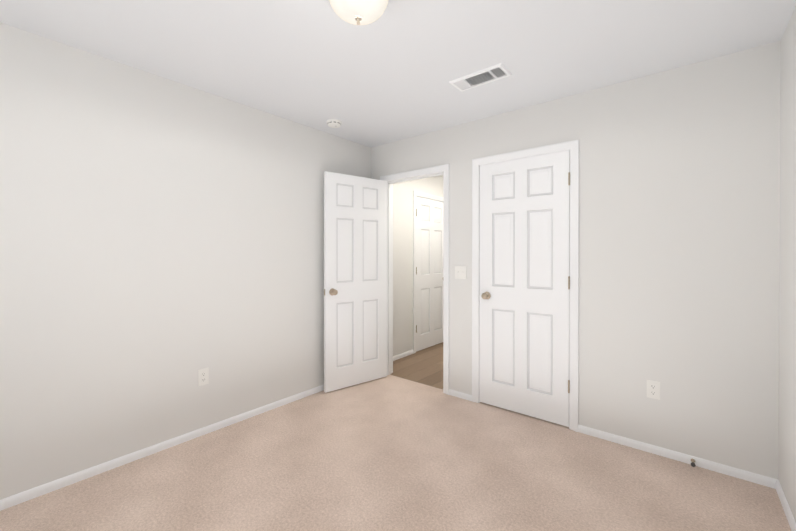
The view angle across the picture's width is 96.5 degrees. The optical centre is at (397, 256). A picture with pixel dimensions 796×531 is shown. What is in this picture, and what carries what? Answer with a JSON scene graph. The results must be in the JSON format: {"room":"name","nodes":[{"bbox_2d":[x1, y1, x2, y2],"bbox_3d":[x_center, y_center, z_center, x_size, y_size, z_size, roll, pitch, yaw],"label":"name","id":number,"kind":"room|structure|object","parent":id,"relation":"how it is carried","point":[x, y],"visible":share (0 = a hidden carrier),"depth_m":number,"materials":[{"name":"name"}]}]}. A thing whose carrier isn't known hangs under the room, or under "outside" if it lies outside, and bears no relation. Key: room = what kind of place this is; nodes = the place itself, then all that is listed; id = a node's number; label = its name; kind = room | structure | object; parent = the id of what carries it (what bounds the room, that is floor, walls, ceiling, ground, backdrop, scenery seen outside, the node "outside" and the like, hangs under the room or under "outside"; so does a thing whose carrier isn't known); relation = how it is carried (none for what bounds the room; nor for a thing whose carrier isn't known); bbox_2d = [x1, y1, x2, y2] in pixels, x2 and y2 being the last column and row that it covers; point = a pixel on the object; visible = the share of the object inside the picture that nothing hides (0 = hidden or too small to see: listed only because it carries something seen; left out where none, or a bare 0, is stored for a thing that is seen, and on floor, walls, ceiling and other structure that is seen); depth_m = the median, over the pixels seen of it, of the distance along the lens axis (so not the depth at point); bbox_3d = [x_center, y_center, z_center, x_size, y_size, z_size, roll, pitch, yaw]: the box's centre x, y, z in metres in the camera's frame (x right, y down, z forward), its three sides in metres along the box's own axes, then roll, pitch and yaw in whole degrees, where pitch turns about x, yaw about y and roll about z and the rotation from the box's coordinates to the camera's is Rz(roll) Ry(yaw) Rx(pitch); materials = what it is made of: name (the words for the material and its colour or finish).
{"room":"empty bedroom","nodes":[
{"label":"empty bedroom","id":0,"kind":"room"},
{"bbox_2d":[0,22,370,499],"bbox_3d":[-1.451,0.048,2.534,0.120,2.440,3.770,0,0,39],"label":"wall","id":1,"kind":"structure","parent":0,"point":[161,241],"depth_m":2.23,"materials":[{"name":"white paint"}]},
{"bbox_2d":[0,384,323,510],"bbox_3d":[-1.400,1.243,2.498,0.012,0.050,3.530,0,0,39],"label":"baseboard","id":2,"kind":"structure","parent":1,"relation":"attached to","point":[26,495],"depth_m":2.22,"materials":[{"name":"white paint"}]},
{"bbox_2d":[198,368,208,385],"bbox_3d":[-1.381,0.858,2.522,0.009,0.115,0.070,0,0,39],"label":"electrical outlet","id":3,"kind":"object","parent":1,"relation":"attached to","point":[203,376],"visible":1,"depth_m":2.52,"materials":[{"name":"white plastic"}]},
{"bbox_2d":[0,375,790,530],"bbox_3d":[-0.240,1.302,1.513,3.294,0.060,3.710,0,0,39],"label":"floor carpet","id":4,"kind":"object","parent":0,"point":[390,453],"visible":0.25,"depth_m":1.99,"materials":[{"name":"beige carpet"}]},
{"bbox_2d":[0,0,795,147],"bbox_3d":[-0.222,-1.218,1.525,3.294,0.100,3.770,0,0,39],"label":"ceiling","id":5,"kind":"structure","parent":0,"point":[392,71],"depth_m":1.97,"materials":[{"name":"white paint"}]},
{"bbox_2d":[327,119,341,127],"bbox_3d":[-0.558,-1.154,3.110,0.132,0.042,0.132,0,0,39],"label":"smoke detector","id":6,"kind":"object","parent":5,"relation":"attached to","point":[334,123],"visible":1,"depth_m":3.07,"materials":[{"name":"white plastic"}]},
{"bbox_2d":[329,0,387,24],"bbox_3d":[-0.163,-1.059,1.459,0.328,0.217,0.328,0,0,39],"label":"ceiling light","id":7,"kind":"object","parent":5,"relation":"attached to","point":[360,12],"visible":1,"depth_m":1.44,"materials":[{"name":"white glass"}]},
{"bbox_2d":[449,63,511,91],"bbox_3d":[0.537,-1.165,2.332,0.370,0.012,0.170,0,0,39],"label":"ceiling vent","id":8,"kind":"object","parent":5,"relation":"in","point":[485,76],"visible":1,"depth_m":2.32,"materials":[{"name":"white metal"}]},
{"bbox_2d":[393,176,442,355],"bbox_3d":[0.632,0.035,5.222,0.120,2.440,3.030,0,0,39],"label":"wall","id":9,"kind":"structure","parent":0,"point":[402,267],"depth_m":4.45,"materials":[{"name":"white paint"}]},
{"bbox_2d":[393,350,413,360],"bbox_3d":[-0.038,1.235,4.302,0.012,0.050,0.748,0,0,39],"label":"baseboard","id":10,"kind":"structure","parent":9,"relation":"attached to","point":[404,354],"depth_m":4.42,"materials":[{"name":"white paint"}]},
{"bbox_2d":[413,191,442,352],"bbox_3d":[0.479,0.204,4.928,0.017,2.105,0.884,0,0,39],"label":"door frame","id":11,"kind":"structure","parent":9,"relation":"attached to","point":[425,195],"depth_m":4.59,"materials":[{"name":"white paint"}]},
{"bbox_2d":[416,197,442,351],"bbox_3d":[0.459,0.234,4.941,0.169,2.030,0.763,0,0,39],"label":"hall door","id":12,"kind":"structure","parent":9,"relation":"in","point":[429,272],"depth_m":4.88,"materials":[{"name":"white paint"}]},
{"bbox_2d":[371,41,780,478],"bbox_3d":[0.932,0.046,2.945,3.054,2.440,0.120,0,0,39],"label":"wall","id":13,"kind":"structure","parent":0,"point":[679,218],"depth_m":2.23,"materials":[{"name":"white paint"}]},
{"bbox_2d":[324,171,386,392],"bbox_3d":[-0.416,0.236,3.507,0.233,2.030,0.709,0,0,39],"label":"entry door","id":14,"kind":"structure","parent":13,"relation":"in","point":[355,280],"depth_m":3.45,"materials":[{"name":"white paint"}]},
{"bbox_2d":[380,164,448,394],"bbox_3d":[0.178,0.210,3.552,0.838,2.105,0.141,0,0,39],"label":"door frame","id":15,"kind":"structure","parent":13,"relation":"attached to","point":[390,183],"depth_m":3.41,"materials":[{"name":"white paint"}]},
{"bbox_2d":[449,389,471,400],"bbox_3d":[0.557,1.240,3.171,0.236,0.050,0.012,0,0,39],"label":"baseboard","id":16,"kind":"structure","parent":13,"relation":"attached to","point":[458,394],"depth_m":3.17,"materials":[{"name":"white paint"}]},
{"bbox_2d":[455,266,466,278],"bbox_3d":[0.556,0.145,3.164,0.116,0.115,0.017,0,0,39],"label":"double light switch","id":17,"kind":"object","parent":13,"relation":"attached to","point":[460,272],"visible":1,"depth_m":3.16,"materials":[{"name":"white plastic"}]},
{"bbox_2d":[479,150,569,426],"bbox_3d":[0.991,0.239,2.840,0.722,2.030,0.169,0,0,39],"label":"closet door","id":18,"kind":"structure","parent":13,"relation":"in","point":[524,283],"depth_m":2.80,"materials":[{"name":"white paint"}]},
{"bbox_2d":[472,139,578,431],"bbox_3d":[1.017,0.235,2.877,0.755,2.062,0.128,0,0,39],"label":"door frame","id":19,"kind":"structure","parent":13,"relation":"attached to","point":[479,277],"depth_m":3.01,"materials":[{"name":"white paint"}]},
{"bbox_2d":[647,379,659,399],"bbox_3d":[1.643,0.859,2.286,0.070,0.115,0.009,0,0,39],"label":"electrical outlet","id":20,"kind":"object","parent":13,"relation":"attached to","point":[653,389],"visible":1,"depth_m":2.28,"materials":[{"name":"white plastic"}]},
{"bbox_2d":[578,425,777,488],"bbox_3d":[1.688,1.244,2.249,0.996,0.050,0.012,0,0,39],"label":"baseboard","id":21,"kind":"structure","parent":13,"relation":"attached to","point":[770,482],"depth_m":2.19,"materials":[{"name":"white paint"}]},
{"bbox_2d":[691,459,695,466],"bbox_3d":[1.772,1.241,2.132,0.023,0.023,0.063,0,0,39],"label":"spring door stop","id":22,"kind":"object","parent":13,"relation":"attached to","point":[693,463],"visible":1,"depth_m":2.12,"materials":[{"name":"silver metal"}]},
{"bbox_2d":[778,6,795,521],"bbox_3d":[1.008,0.057,0.528,0.120,2.440,3.770,0,0,39],"label":"wall","id":23,"kind":"structure","parent":0,"point":[787,377],"depth_m":1.77,"materials":[{"name":"white paint"}]},
{"bbox_2d":[776,480,795,530],"bbox_3d":[0.957,1.251,0.575,0.012,0.050,3.530,0,0,39],"label":"baseboard","id":24,"kind":"structure","parent":23,"relation":"attached to","point":[787,510],"depth_m":1.75,"materials":[{"name":"white paint"}]},
{"label":"outside","id":25,"kind":"structure","parent":0,"visible":0},
{"bbox_2d":[390,342,442,388],"bbox_3d":[1.085,1.287,4.819,1.340,0.060,3.090,0,0,39],"label":"floor","id":26,"kind":"structure","parent":25,"point":[424,366],"depth_m":4.02,"materials":[{"name":"brown wood"}]}
]}

